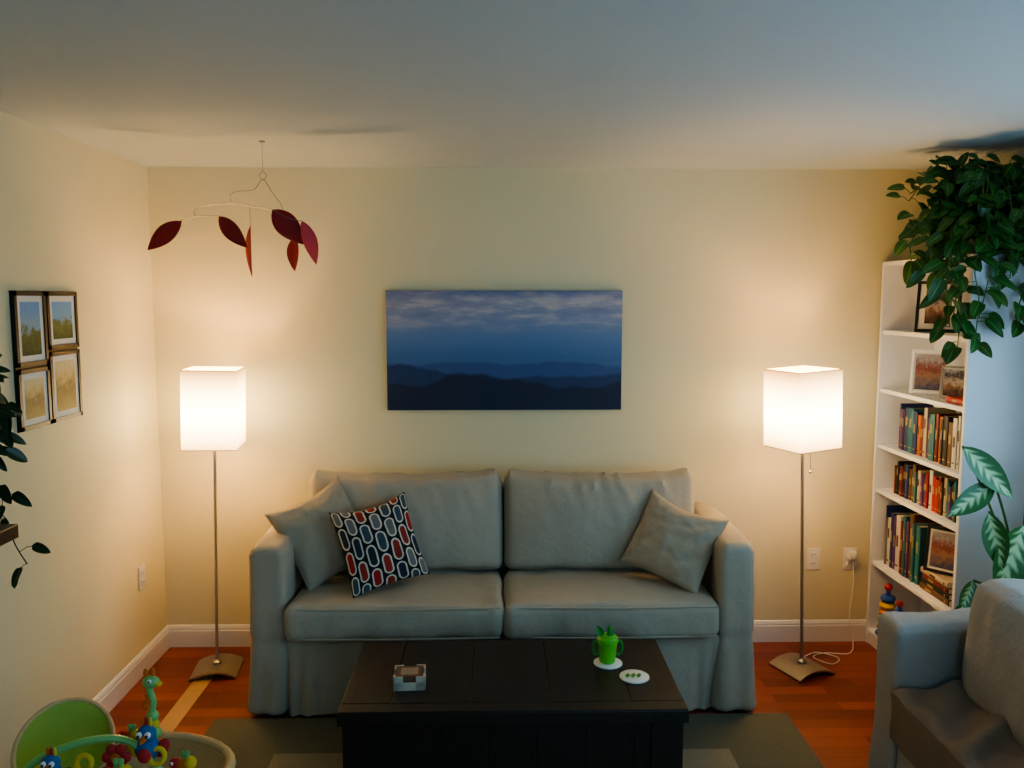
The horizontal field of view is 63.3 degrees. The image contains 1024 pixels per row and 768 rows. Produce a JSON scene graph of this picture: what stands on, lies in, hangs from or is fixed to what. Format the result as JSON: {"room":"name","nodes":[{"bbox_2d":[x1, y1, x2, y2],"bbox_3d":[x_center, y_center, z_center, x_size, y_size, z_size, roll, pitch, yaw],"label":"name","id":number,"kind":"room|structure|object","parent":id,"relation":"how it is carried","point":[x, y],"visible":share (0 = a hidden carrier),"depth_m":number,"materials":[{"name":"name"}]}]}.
{"room":"living room","nodes":[
{"label":"living room","id":0,"kind":"room"},
{"bbox_2d":[0,111,166,767],"bbox_3d":[-1.777,0.448,1.311,0.100,2.440,5.790,0,6,-1],"label":"wall","id":1,"kind":"structure","parent":0,"point":[74,214],"depth_m":3.41,"materials":[{"name":"paint"}]},
{"bbox_2d":[0,524,18,545],"bbox_3d":[-1.659,0.564,2.396,0.180,0.185,0.520,0,6,-1],"label":"wooden shelf","id":2,"kind":"object","parent":1,"relation":"attached to","point":[8,532],"visible":1,"depth_m":2.60,"materials":[{"name":"brown wood"}]},
{"bbox_2d":[0,354,50,588],"bbox_3d":[-1.623,0.297,2.525,0.240,0.767,0.377,0,6,-1],"label":"ivy","id":3,"kind":"object","parent":2,"relation":"on","point":[8,437],"visible":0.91,"depth_m":2.61,"materials":[{"name":"green plant"}]},
{"bbox_2d":[19,302,41,355],"bbox_3d":[-1.751,-0.202,3.022,0.001,0.194,0.129,0,6,-1],"label":"photograph","id":4,"kind":"object","parent":1,"relation":"attached to","point":[29,311],"depth_m":3.02},
{"bbox_2d":[24,377,45,419],"bbox_3d":[-1.751,0.052,3.048,0.001,0.144,0.129,0,6,-1],"label":"photograph","id":5,"kind":"object","parent":1,"relation":"attached to","point":[34,388],"depth_m":3.04},
{"bbox_2d":[9,290,82,432],"bbox_3d":[-1.757,-0.099,3.150,0.016,0.504,0.444,0,6,-1],"label":"collage frame","id":6,"kind":"object","parent":1,"relation":"attached to","point":[44,324],"visible":1,"depth_m":3.12,"materials":[{"name":"wood"}]},
{"bbox_2d":[51,302,72,338],"bbox_3d":[-1.756,-0.250,3.243,0.001,0.144,0.149,0,6,-1],"label":"photograph","id":7,"kind":"object","parent":1,"relation":"attached to","point":[61,311],"depth_m":3.24},
{"bbox_2d":[55,359,76,411],"bbox_3d":[-1.756,0.004,3.269,0.001,0.194,0.149,0,6,-1],"label":"photograph","id":8,"kind":"object","parent":1,"relation":"attached to","point":[64,370],"depth_m":3.26},
{"bbox_2d":[93,625,169,711],"bbox_3d":[-1.720,1.604,1.432,0.014,0.115,5.790,0,6,-1],"label":"baseboard","id":9,"kind":"structure","parent":1,"relation":"attached to","point":[112,694],"depth_m":3.87,"materials":[{"name":"wood"}]},
{"bbox_2d":[138,563,145,590],"bbox_3d":[-1.777,0.929,3.990,0.010,0.116,0.072,0,6,-1],"label":"wall outlet","id":10,"kind":"object","parent":1,"relation":"attached to","point":[141,570],"visible":1,"depth_m":3.98,"materials":[{"name":"white plastic"}]},
{"bbox_2d":[109,641,876,767],"bbox_3d":[0.248,1.706,1.484,4.150,0.100,5.990,0,6,-1],"label":"floor","id":11,"kind":"structure","parent":0,"point":[834,714],"depth_m":3.75,"materials":[{"name":"brown wood"}]},
{"bbox_2d":[159,674,215,730],"bbox_3d":[-1.446,1.491,3.070,0.080,0.002,1.860,0,6,-1],"label":"trim","id":12,"kind":"structure","parent":11,"relation":"on","point":[183,705],"depth_m":3.70,"materials":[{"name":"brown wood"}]},
{"bbox_2d":[179,366,245,681],"bbox_3d":[-1.408,0.658,3.963,0.267,1.477,0.247,-1,6,-8],"label":"floor lamp","id":13,"kind":"object","parent":11,"relation":"on","point":[212,398],"visible":1,"depth_m":3.80,"materials":[{"name":"fabric"}]},
{"bbox_2d":[248,468,755,716],"bbox_3d":[-0.042,0.911,3.893,2.224,0.982,0.786,0,6,-1],"label":"sofa","id":14,"kind":"object","parent":11,"relation":"on","point":[529,555],"visible":0.75,"depth_m":3.61,"materials":[{"name":"fabric"}]},
{"bbox_2d":[265,475,354,589],"bbox_3d":[-0.855,0.677,3.785,0.476,0.471,0.234,-5,8,-41],"label":"throw pillow","id":15,"kind":"object","parent":14,"relation":"on","point":[318,553],"visible":0.73,"depth_m":3.70,"materials":[{"name":"fabric"}]},
{"bbox_2d":[329,492,429,597],"bbox_3d":[-0.589,0.711,3.697,0.400,0.403,0.215,-3,7,-27],"label":"throw pillow","id":16,"kind":"object","parent":14,"relation":"on","point":[380,547],"visible":1,"depth_m":3.65,"materials":[{"name":"fabric"}]},
{"bbox_2d":[284,569,503,643],"bbox_3d":[-0.505,0.992,3.770,0.941,0.214,0.537,0,6,-1],"label":"seat cushion","id":17,"kind":"object","parent":14,"relation":"on","point":[441,604],"depth_m":3.52,"materials":[{"name":"fabric"}]},
{"bbox_2d":[308,468,502,571],"bbox_3d":[-0.507,0.652,3.989,0.925,0.485,0.308,0,-3,-3],"label":"cushion","id":18,"kind":"object","parent":14,"relation":"on","point":[456,518],"depth_m":3.88,"materials":[{"name":"fabric"}]},
{"bbox_2d":[504,468,693,569],"bbox_3d":[0.418,0.650,4.008,0.918,0.488,0.312,0,-3,0],"label":"cushion","id":19,"kind":"object","parent":14,"relation":"on","point":[553,520],"depth_m":3.89,"materials":[{"name":"fabric"}]},
{"bbox_2d":[503,568,718,639],"bbox_3d":[0.424,0.989,3.791,0.940,0.210,0.545,0,6,-1],"label":"seat cushion","id":20,"kind":"object","parent":14,"relation":"on","point":[539,603],"depth_m":3.54,"materials":[{"name":"fabric"}]},
{"bbox_2d":[620,489,728,592],"bbox_3d":[0.732,0.712,3.763,0.436,0.410,0.231,5,8,39],"label":"throw pillow","id":21,"kind":"object","parent":14,"relation":"on","point":[673,543],"visible":0.99,"depth_m":3.69,"materials":[{"name":"fabric"}]},
{"bbox_2d":[204,713,823,767],"bbox_3d":[-0.024,1.519,2.733,2.460,0.016,1.685,0,6,-1],"label":"area rug","id":22,"kind":"object","parent":11,"relation":"on","point":[718,740],"visible":0.48,"depth_m":3.36,"materials":[{"name":"fabric"}]},
{"bbox_2d":[10,667,235,767],"bbox_3d":[-1.195,1.195,2.532,0.701,0.668,0.542,-1,6,-6],"label":"baby activity center","id":23,"kind":"object","parent":22,"relation":"on","point":[71,732],"visible":1,"depth_m":2.57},
{"bbox_2d":[101,744,130,766],"bbox_3d":[-1.164,1.099,2.438,0.087,0.080,0.026,0,6,-1],"label":"flower","id":24,"kind":"object","parent":23,"relation":"on","point":[112,751],"depth_m":2.43,"materials":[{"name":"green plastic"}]},
{"bbox_2d":[337,639,688,767],"bbox_3d":[-0.001,1.261,3.036,1.160,0.434,0.574,0,6,-1],"label":"coffee table","id":25,"kind":"object","parent":22,"relation":"on","point":[483,703],"visible":0.99,"depth_m":2.77,"materials":[{"name":"black wood"}]},
{"bbox_2d":[393,664,425,690],"bbox_3d":[-0.359,1.031,2.914,0.110,0.050,0.100,0,6,-5],"label":"holder","id":26,"kind":"object","parent":25,"relation":"on","point":[405,678],"visible":1,"depth_m":2.87,"materials":[{"name":"silver metal"}]},
{"bbox_2d":[594,657,621,669],"bbox_3d":[0.356,1.035,3.081,0.106,0.008,0.106,0,6,-1],"label":"coaster","id":27,"kind":"object","parent":25,"relation":"on","point":[618,663],"visible":0.7,"depth_m":3.06,"materials":[{"name":"white ceramic"}]},
{"bbox_2d":[591,625,622,663],"bbox_3d":[0.353,0.961,3.073,0.095,0.140,0.080,5,7,38],"label":"cup","id":28,"kind":"object","parent":27,"relation":"on","point":[607,641],"visible":1,"depth_m":3.05,"materials":[{"name":"plastic"}]},
{"bbox_2d":[619,669,648,683],"bbox_3d":[0.438,1.045,2.968,0.106,0.011,0.106,0,6,-1],"label":"coaster","id":29,"kind":"object","parent":25,"relation":"on","point":[632,676],"visible":1,"depth_m":2.96,"materials":[{"name":"white ceramic"}]},
{"bbox_2d":[763,365,842,682],"bbox_3d":[1.375,0.658,3.954,0.294,1.478,0.249,-3,6,-23],"label":"floor lamp","id":30,"kind":"object","parent":11,"relation":"on","point":[803,403],"visible":1,"depth_m":3.81,"materials":[{"name":"fabric"}]},
{"bbox_2d":[805,550,856,663],"bbox_3d":[1.640,1.129,4.192,0.425,0.492,0.145,-4,7,-34],"label":"power cord","id":31,"kind":"object","parent":11,"relation":"on","point":[852,555],"visible":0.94,"depth_m":4.30,"materials":[{"name":"white plastic"}]},
{"bbox_2d":[865,254,1023,649],"bbox_3d":[2.011,0.414,3.878,0.281,1.980,0.800,0,6,-1],"label":"bookcase","id":32,"kind":"object","parent":11,"relation":"on","point":[992,409],"visible":0.5,"depth_m":3.52,"materials":[{"name":"white laminate"}]},
{"bbox_2d":[875,583,895,634],"bbox_3d":[1.919,1.153,4.242,0.110,0.275,0.110,0,6,-1],"label":"toy","id":33,"kind":"object","parent":32,"relation":"on","point":[887,603],"visible":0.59,"depth_m":4.22,"materials":[{"name":"plastic"}]},
{"bbox_2d":[884,517,888,563],"bbox_3d":[2.010,0.801,4.245,0.206,0.244,0.018,0,6,-1],"label":"book","id":34,"kind":"object","parent":32,"relation":"on","point":[886,526],"visible":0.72,"depth_m":4.24,"materials":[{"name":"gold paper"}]},
{"bbox_2d":[886,517,890,565],"bbox_3d":[2.018,0.802,4.219,0.214,0.246,0.033,0,6,-1],"label":"book","id":35,"kind":"object","parent":32,"relation":"on","point":[889,518],"visible":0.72,"depth_m":4.21,"materials":[{"name":"paper"}]},
{"bbox_2d":[892,516,896,569],"bbox_3d":[2.003,0.796,4.160,0.182,0.270,0.028,0,6,-1],"label":"book","id":36,"kind":"object","parent":32,"relation":"on","point":[895,517],"visible":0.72,"depth_m":4.15,"materials":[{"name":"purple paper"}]},
{"bbox_2d":[893,465,896,493],"bbox_3d":[1.977,0.475,4.143,0.138,0.142,0.014,0,6,-1],"label":"book","id":37,"kind":"object","parent":32,"relation":"on","point":[895,473],"visible":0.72,"depth_m":4.14,"materials":[{"name":"brown paper"}]},
{"bbox_2d":[893,600,904,611],"bbox_3d":[1.917,1.186,4.115,0.094,0.234,0.094,0,6,-1],"label":"toy","id":38,"kind":"object","parent":32,"relation":"on","point":[899,603],"visible":0.23,"depth_m":4.10,"materials":[{"name":"plastic"}]},
{"bbox_2d":[894,515,906,572],"bbox_3d":[2.018,0.793,4.123,0.214,0.284,0.043,0,6,-1],"label":"book","id":39,"kind":"object","parent":32,"relation":"on","point":[900,518],"visible":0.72,"depth_m":4.12,"materials":[{"name":"paper"}]},
{"bbox_2d":[886,505,914,516],"bbox_3d":[2.020,0.770,4.258,0.212,0.301,0.012,0,6,-1],"label":"book","id":40,"kind":"object","parent":32,"relation":"on","point":[890,508],"visible":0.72,"depth_m":4.24,"materials":[{"name":"blue paper"}]},
{"bbox_2d":[898,521,903,574],"bbox_3d":[2.002,0.807,4.085,0.180,0.263,0.034,0,6,-1],"label":"book","id":41,"kind":"object","parent":32,"relation":"on","point":[902,522],"visible":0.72,"depth_m":4.08,"materials":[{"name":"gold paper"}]},
{"bbox_2d":[899,409,902,448],"bbox_3d":[1.988,0.222,4.082,0.156,0.198,0.022,0,6,-1],"label":"book","id":42,"kind":"object","parent":32,"relation":"on","point":[901,419],"visible":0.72,"depth_m":4.08,"materials":[{"name":"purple paper"}]},
{"bbox_2d":[899,466,903,496],"bbox_3d":[1.986,0.479,4.079,0.155,0.147,0.027,0,6,-1],"label":"book","id":43,"kind":"object","parent":32,"relation":"on","point":[902,467],"visible":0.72,"depth_m":4.07,"materials":[{"name":"brown paper"}]},
{"bbox_2d":[889,512,916,567],"bbox_3d":[2.011,0.788,4.187,0.203,0.281,0.026,0,6,-1],"label":"book","id":44,"kind":"object","parent":32,"relation":"on","point":[893,514],"visible":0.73,"depth_m":4.18,"materials":[{"name":"blue paper"}]},
{"bbox_2d":[901,409,905,449],"bbox_3d":[1.981,0.222,4.059,0.144,0.203,0.021,0,6,-1],"label":"book","id":45,"kind":"object","parent":32,"relation":"on","point":[904,410],"visible":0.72,"depth_m":4.05,"materials":[{"name":"purple paper"}]},
{"bbox_2d":[901,515,910,576],"bbox_3d":[2.012,0.792,4.055,0.206,0.300,0.022,0,6,-1],"label":"book","id":46,"kind":"object","parent":32,"relation":"on","point":[908,517],"visible":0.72,"depth_m":4.05,"materials":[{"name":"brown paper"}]},
{"bbox_2d":[904,521,910,577],"bbox_3d":[2.009,0.805,4.034,0.190,0.278,0.021,0,6,-1],"label":"book","id":47,"kind":"object","parent":32,"relation":"on","point":[908,522],"visible":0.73,"depth_m":4.03,"materials":[{"name":"paper"}]},
{"bbox_2d":[896,461,918,493],"bbox_3d":[1.995,0.465,4.125,0.166,0.165,0.018,0,6,-1],"label":"book","id":48,"kind":"object","parent":32,"relation":"on","point":[899,463],"visible":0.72,"depth_m":4.12,"materials":[{"name":"brown paper"}]},
{"bbox_2d":[904,465,912,498],"bbox_3d":[1.996,0.475,4.032,0.168,0.164,0.025,0,6,-1],"label":"book","id":49,"kind":"object","parent":32,"relation":"on","point":[908,467],"visible":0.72,"depth_m":4.02,"materials":[{"name":"blue paper"}]},
{"bbox_2d":[903,464,913,497],"bbox_3d":[1.998,0.472,4.055,0.171,0.166,0.019,0,6,-1],"label":"book","id":50,"kind":"object","parent":32,"relation":"on","point":[904,464],"visible":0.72,"depth_m":4.05,"materials":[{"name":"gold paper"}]},
{"bbox_2d":[908,469,912,499],"bbox_3d":[1.991,0.486,4.006,0.145,0.150,0.027,0,6,-1],"label":"book","id":51,"kind":"object","parent":32,"relation":"on","point":[911,470],"visible":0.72,"depth_m":4.00,"materials":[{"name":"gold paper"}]},
{"bbox_2d":[913,472,917,502],"bbox_3d":[1.997,0.493,3.946,0.171,0.147,0.016,0,6,-1],"label":"book","id":52,"kind":"object","parent":32,"relation":"on","point":[916,473],"visible":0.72,"depth_m":3.94,"materials":[{"name":"green paper"}]},
{"bbox_2d":[907,408,924,452],"bbox_3d":[1.988,0.224,3.986,0.157,0.215,0.041,0,6,-1],"label":"book","id":53,"kind":"object","parent":32,"relation":"on","point":[911,411],"visible":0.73,"depth_m":3.98,"materials":[{"name":"green paper"}]},
{"bbox_2d":[898,403,933,447],"bbox_3d":[1.993,0.207,4.099,0.162,0.224,0.012,0,6,-1],"label":"book","id":54,"kind":"object","parent":32,"relation":"on","point":[902,405],"visible":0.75,"depth_m":4.08,"materials":[{"name":"blue paper"}]},
{"bbox_2d":[912,411,924,454],"bbox_3d":[1.994,0.232,3.950,0.164,0.206,0.030,0,6,-1],"label":"book","id":55,"kind":"object","parent":32,"relation":"on","point":[916,413],"visible":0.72,"depth_m":3.94,"materials":[{"name":"paper"}]},
{"bbox_2d":[916,415,920,455],"bbox_3d":[1.994,0.242,3.921,0.153,0.191,0.028,0,6,-1],"label":"book","id":56,"kind":"object","parent":32,"relation":"on","point":[919,416],"visible":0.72,"depth_m":3.92,"materials":[{"name":"paper"}]},
{"bbox_2d":[904,407,934,451],"bbox_3d":[1.985,0.220,4.027,0.149,0.213,0.040,0,6,-1],"label":"book","id":57,"kind":"object","parent":32,"relation":"on","point":[907,408],"visible":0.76,"depth_m":4.02,"materials":[{"name":"blue paper"}]},
{"bbox_2d":[919,415,923,456],"bbox_3d":[2.000,0.244,3.892,0.163,0.193,0.030,0,6,-1],"label":"book","id":58,"kind":"object","parent":32,"relation":"on","point":[922,416],"visible":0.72,"depth_m":3.89,"materials":[{"name":"orange paper"}]},
{"bbox_2d":[908,513,936,579],"bbox_3d":[2.012,0.785,4.002,0.185,0.325,0.036,0,6,-1],"label":"book","id":59,"kind":"object","parent":32,"relation":"on","point":[915,517],"visible":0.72,"depth_m":3.98,"materials":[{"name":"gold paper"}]},
{"bbox_2d":[919,474,925,505],"bbox_3d":[2.000,0.498,3.896,0.166,0.148,0.025,0,6,-1],"label":"book","id":60,"kind":"object","parent":32,"relation":"on","point":[922,475],"visible":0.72,"depth_m":3.89,"materials":[{"name":"purple paper"}]},
{"bbox_2d":[912,464,934,501],"bbox_3d":[1.985,0.473,3.964,0.141,0.182,0.023,0,6,-1],"label":"book","id":61,"kind":"object","parent":32,"relation":"on","point":[916,467],"visible":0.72,"depth_m":3.95,"materials":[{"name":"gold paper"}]},
{"bbox_2d":[917,470,929,504],"bbox_3d":[2.001,0.488,3.923,0.164,0.161,0.028,0,6,-1],"label":"book","id":62,"kind":"object","parent":32,"relation":"on","point":[920,472],"visible":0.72,"depth_m":3.92,"materials":[{"name":"paper"}]},
{"bbox_2d":[910,523,940,581],"bbox_3d":[2.017,0.807,3.976,0.207,0.286,0.021,0,6,-1],"label":"book","id":63,"kind":"object","parent":32,"relation":"on","point":[914,527],"visible":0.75,"depth_m":3.97,"materials":[{"name":"paper"}]},
{"bbox_2d":[924,473,929,508],"bbox_3d":[2.003,0.496,3.847,0.174,0.162,0.021,0,6,-1],"label":"book","id":64,"kind":"object","parent":32,"relation":"on","point":[927,483],"visible":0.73,"depth_m":3.84,"materials":[{"name":"red paper"}]},
{"bbox_2d":[909,349,950,394],"bbox_3d":[1.984,-0.053,3.937,0.170,0.215,0.050,5,8,39],"label":"picture frame","id":65,"kind":"object","parent":32,"relation":"on","point":[926,365],"visible":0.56,"depth_m":3.94,"materials":[{"name":"white wood"}]},
{"bbox_2d":[914,354,945,390],"bbox_3d":[1.980,-0.056,3.931,0.130,0.170,0.001,5,0,39],"label":"photograph","id":66,"kind":"object","parent":65,"relation":"attached to","point":[928,368],"depth_m":3.94},
{"bbox_2d":[914,525,946,584],"bbox_3d":[2.021,0.813,3.946,0.199,0.280,0.037,0,6,-1],"label":"book","id":67,"kind":"object","parent":32,"relation":"on","point":[921,531],"visible":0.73,"depth_m":3.93,"materials":[{"name":"green paper"}]},
{"bbox_2d":[928,414,935,460],"bbox_3d":[1.996,0.244,3.797,0.165,0.213,0.044,0,6,-1],"label":"book","id":68,"kind":"object","parent":32,"relation":"on","point":[932,428],"visible":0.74,"depth_m":3.79,"materials":[{"name":"green paper"}]},
{"bbox_2d":[919,582,951,606],"bbox_3d":[2.006,0.957,3.786,0.175,0.025,0.250,0,6,-1],"label":"book","id":69,"kind":"object","parent":32,"relation":"on","point":[921,585],"visible":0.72,"depth_m":3.76,"materials":[{"name":"brown paper"}]},
{"bbox_2d":[920,577,951,600],"bbox_3d":[2.006,0.931,3.784,0.175,0.025,0.240,0,6,-1],"label":"book","id":70,"kind":"object","parent":69,"relation":"on","point":[948,597],"visible":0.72,"depth_m":3.75,"materials":[{"name":"brown paper"}]},
{"bbox_2d":[922,573,951,593],"bbox_3d":[2.006,0.906,3.776,0.175,0.025,0.220,0,6,-1],"label":"book","id":71,"kind":"object","parent":70,"relation":"on","point":[926,577],"visible":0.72,"depth_m":3.75,"materials":[{"name":"brown paper"}]},
{"bbox_2d":[920,566,952,587],"bbox_3d":[2.006,0.879,3.783,0.175,0.025,0.230,0,6,-1],"label":"book","id":72,"kind":"object","parent":71,"relation":"on","point":[945,580],"visible":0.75,"depth_m":3.74,"materials":[{"name":"paper"}]},
{"bbox_2d":[923,524,955,576],"bbox_3d":[1.973,0.762,3.777,0.050,0.215,0.170,-5,8,-41],"label":"picture frame","id":73,"kind":"object","parent":72,"relation":"on","point":[940,541],"visible":0.59,"depth_m":3.79,"materials":[{"name":"wood"}]},
{"bbox_2d":[929,531,954,570],"bbox_3d":[1.967,0.760,3.772,0.001,0.162,0.122,5,1,-42],"label":"photograph","id":74,"kind":"object","parent":73,"relation":"attached to","point":[943,544],"depth_m":3.78},
{"bbox_2d":[934,480,938,512],"bbox_3d":[2.000,0.510,3.765,0.155,0.150,0.026,0,6,-1],"label":"book","id":75,"kind":"object","parent":32,"relation":"on","point":[937,481],"visible":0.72,"depth_m":3.76,"materials":[{"name":"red paper"}]},
{"bbox_2d":[914,281,961,332],"bbox_3d":[1.991,-0.358,3.875,0.190,0.244,0.050,5,8,41],"label":"picture frame","id":76,"kind":"object","parent":32,"relation":"on","point":[925,318],"visible":0.44,"depth_m":3.90,"materials":[{"name":"wood"}]},
{"bbox_2d":[924,289,950,323],"bbox_3d":[1.988,-0.361,3.871,0.110,0.160,0.001,5,0,41],"label":"photograph","id":77,"kind":"object","parent":76,"relation":"attached to","point":[934,311],"depth_m":3.88},
{"bbox_2d":[922,407,955,457],"bbox_3d":[1.986,0.227,3.861,0.137,0.234,0.027,0,6,-1],"label":"book","id":78,"kind":"object","parent":32,"relation":"on","point":[937,410],"visible":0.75,"depth_m":3.84,"materials":[{"name":"paper"}]},
{"bbox_2d":[928,470,949,509],"bbox_3d":[1.999,0.488,3.821,0.149,0.183,0.028,0,6,-1],"label":"book","id":79,"kind":"object","parent":32,"relation":"on","point":[932,472],"visible":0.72,"depth_m":3.81,"materials":[{"name":"paper"}]},
{"bbox_2d":[938,416,943,462],"bbox_3d":[1.997,0.252,3.735,0.144,0.210,0.030,0,6,-1],"label":"book","id":80,"kind":"object","parent":32,"relation":"on","point":[941,417],"visible":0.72,"depth_m":3.74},
{"bbox_2d":[939,419,943,464],"bbox_3d":[1.996,0.259,3.711,0.162,0.201,0.019,0,6,-1],"label":"book","id":81,"kind":"object","parent":32,"relation":"on","point":[942,420],"visible":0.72,"depth_m":3.70,"materials":[{"name":"brown paper"}]},
{"bbox_2d":[939,483,943,515],"bbox_3d":[2.002,0.516,3.721,0.166,0.148,0.017,0,6,-1],"label":"book","id":82,"kind":"object","parent":32,"relation":"on","point":[942,484],"visible":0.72,"depth_m":3.71,"materials":[{"name":"brown paper"}]},
{"bbox_2d":[931,476,952,511],"bbox_3d":[1.994,0.502,3.793,0.142,0.161,0.029,0,6,-1],"label":"book","id":83,"kind":"object","parent":32,"relation":"on","point":[935,478],"visible":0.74,"depth_m":3.79,"materials":[{"name":"red paper"}]},
{"bbox_2d":[937,477,954,513],"bbox_3d":[2.005,0.504,3.740,0.166,0.168,0.021,0,6,-1],"label":"book","id":84,"kind":"object","parent":32,"relation":"on","point":[941,479],"visible":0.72,"depth_m":3.73,"materials":[{"name":"brown paper"}]},
{"bbox_2d":[934,414,961,461],"bbox_3d":[2.005,0.245,3.762,0.170,0.219,0.024,0,6,-1],"label":"book","id":85,"kind":"object","parent":32,"relation":"on","point":[937,415],"visible":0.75,"depth_m":3.75,"materials":[{"name":"brown paper"}]},
{"bbox_2d":[945,481,953,517],"bbox_3d":[1.995,0.513,3.675,0.143,0.163,0.021,0,6,-1],"label":"book","id":86,"kind":"object","parent":32,"relation":"on","point":[949,483],"visible":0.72,"depth_m":3.67,"materials":[{"name":"green paper"}]},
{"bbox_2d":[947,487,951,519],"bbox_3d":[1.991,0.525,3.655,0.139,0.144,0.021,0,6,-1],"label":"book","id":87,"kind":"object","parent":32,"relation":"on","point":[950,488],"visible":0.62,"depth_m":3.65,"materials":[{"name":"purple paper"}]},
{"bbox_2d":[947,422,952,467],"bbox_3d":[1.989,0.267,3.644,0.139,0.198,0.040,0,6,-1],"label":"book","id":88,"kind":"object","parent":32,"relation":"on","point":[950,431],"visible":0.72,"depth_m":3.64,"materials":[{"name":"brown paper"}]},
{"bbox_2d":[943,478,958,516],"bbox_3d":[1.999,0.505,3.698,0.146,0.174,0.024,0,6,-1],"label":"book","id":89,"kind":"object","parent":32,"relation":"on","point":[946,479],"visible":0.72,"depth_m":3.69,"materials":[{"name":"paper"}]},
{"bbox_2d":[938,365,964,398],"bbox_3d":[2.002,-0.003,3.738,0.050,0.155,0.130,-5,8,-41],"label":"picture frame","id":90,"kind":"object","parent":32,"relation":"on","point":[952,377],"visible":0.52,"depth_m":3.74,"materials":[{"name":"metal"}]},
{"bbox_2d":[942,369,964,395],"bbox_3d":[1.993,-0.005,3.731,0.001,0.122,0.102,5,1,-42],"label":"photograph","id":91,"kind":"object","parent":90,"relation":"attached to","point":[953,385],"depth_m":3.74},
{"bbox_2d":[942,415,961,465],"bbox_3d":[1.987,0.252,3.681,0.142,0.221,0.036,0,6,-1],"label":"book","id":92,"kind":"object","parent":32,"relation":"on","point":[947,418],"visible":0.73,"depth_m":3.67,"materials":[{"name":"brown paper"}]},
{"bbox_2d":[946,396,962,404],"bbox_3d":[1.974,0.073,3.584,0.125,0.025,0.150,0,6,-1],"label":"book","id":93,"kind":"object","parent":32,"relation":"on","point":[952,399],"visible":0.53,"depth_m":3.60,"materials":[{"name":"red paper"}]},
{"bbox_2d":[886,152,1023,364],"bbox_3d":[1.900,-0.541,3.530,0.527,0.892,0.676,0,6,-1],"label":"pothos","id":94,"kind":"object","parent":32,"relation":"on","point":[975,209],"visible":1,"depth_m":3.39,"materials":[{"name":"green plant"}]},
{"bbox_2d":[951,418,958,469],"bbox_3d":[1.985,0.259,3.606,0.137,0.222,0.033,0,6,-1],"label":"book","id":95,"kind":"object","parent":32,"relation":"on","point":[956,420],"visible":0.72,"depth_m":3.60,"materials":[{"name":"paper"}]},
{"bbox_2d":[952,481,958,522],"bbox_3d":[1.997,0.512,3.603,0.159,0.179,0.019,0,6,-1],"label":"book","id":96,"kind":"object","parent":32,"relation":"on","point":[955,482],"visible":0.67,"depth_m":3.60,"materials":[{"name":"green paper"}]},
{"bbox_2d":[956,416,961,470],"bbox_3d":[1.992,0.255,3.578,0.140,0.236,0.020,0,6,-1],"label":"book","id":97,"kind":"object","parent":32,"relation":"on","point":[960,417],"visible":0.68,"depth_m":3.57,"materials":[{"name":"paper"}]},
{"bbox_2d":[868,578,1023,767],"bbox_3d":[1.719,1.115,2.437,0.838,0.882,1.248,0,6,-1],"label":"armchair","id":98,"kind":"object","parent":11,"relation":"on","point":[981,644],"visible":0.62,"depth_m":2.84,"materials":[{"name":"fabric"}]},
{"bbox_2d":[889,679,1023,767],"bbox_3d":[1.439,1.135,2.475,0.321,0.223,0.744,0,6,-1],"label":"throw blanket","id":99,"kind":"object","parent":98,"relation":"on","point":[941,726],"visible":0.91,"depth_m":2.59,"materials":[{"name":"fabric"}]},
{"bbox_2d":[962,578,1023,745],"bbox_3d":[1.705,0.907,2.405,0.411,0.461,0.873,4,6,-2],"label":"cushion","id":100,"kind":"object","parent":98,"relation":"on","point":[993,635],"depth_m":2.60,"materials":[{"name":"fabric"}]},
{"bbox_2d":[947,446,1023,609],"bbox_3d":[1.889,0.848,3.259,0.487,1.242,0.288,0,6,-1],"label":"potted dieffenbachia","id":101,"kind":"object","parent":11,"relation":"on","point":[1005,548],"visible":0.41,"depth_m":3.13,"materials":[{"name":"plant"}]},
{"bbox_2d":[0,0,1023,168],"bbox_3d":[0.248,-0.820,1.223,4.150,0.100,5.990,0,6,-1],"label":"ceiling","id":102,"kind":"structure","parent":0,"point":[645,84],"depth_m":2.42,"materials":[{"name":"paint"}]},
{"bbox_2d":[148,140,317,275],"bbox_3d":[-1.156,-0.719,3.412,0.701,0.552,0.078,0,6,-4],"label":"mobile","id":103,"kind":"object","parent":102,"relation":"hanging from","point":[284,222],"visible":1,"depth_m":3.43,"materials":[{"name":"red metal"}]},
{"bbox_2d":[147,167,942,624],"bbox_3d":[0.186,0.141,4.282,4.150,2.440,0.100,0,6,-1],"label":"wall","id":104,"kind":"structure","parent":0,"point":[725,277],"depth_m":4.19,"materials":[{"name":"paint"}]},
{"bbox_2d":[386,291,622,409],"bbox_3d":[-0.037,-0.169,4.180,1.180,0.600,0.028,0,6,-1],"label":"print","id":105,"kind":"object","parent":104,"relation":"attached to","point":[447,350],"visible":1,"depth_m":4.17},
{"bbox_2d":[168,619,865,646],"bbox_3d":[0.187,1.303,4.345,3.950,0.115,0.014,0,6,-1],"label":"baseboard","id":106,"kind":"structure","parent":104,"relation":"attached to","point":[827,630],"depth_m":4.36,"materials":[{"name":"wood"}]},
{"bbox_2d":[806,548,819,569],"bbox_3d":[1.574,0.914,4.336,0.072,0.116,0.010,0,6,-1],"label":"wall outlet","id":107,"kind":"object","parent":104,"relation":"attached to","point":[813,554],"visible":1,"depth_m":4.33,"materials":[{"name":"white plastic"}]},
{"bbox_2d":[843,548,856,568],"bbox_3d":[1.768,0.914,4.340,0.072,0.116,0.010,0,6,-1],"label":"wall outlet","id":108,"kind":"object","parent":104,"relation":"attached to","point":[847,563],"visible":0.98,"depth_m":4.34,"materials":[{"name":"white plastic"}]},
{"bbox_2d":[947,147,1023,255],"bbox_3d":[2.272,0.439,1.395,0.100,2.440,5.790,0,6,-1],"label":"wall","id":109,"kind":"structure","parent":0,"point":[1005,157],"depth_m":3.63,"materials":[{"name":"paint"}]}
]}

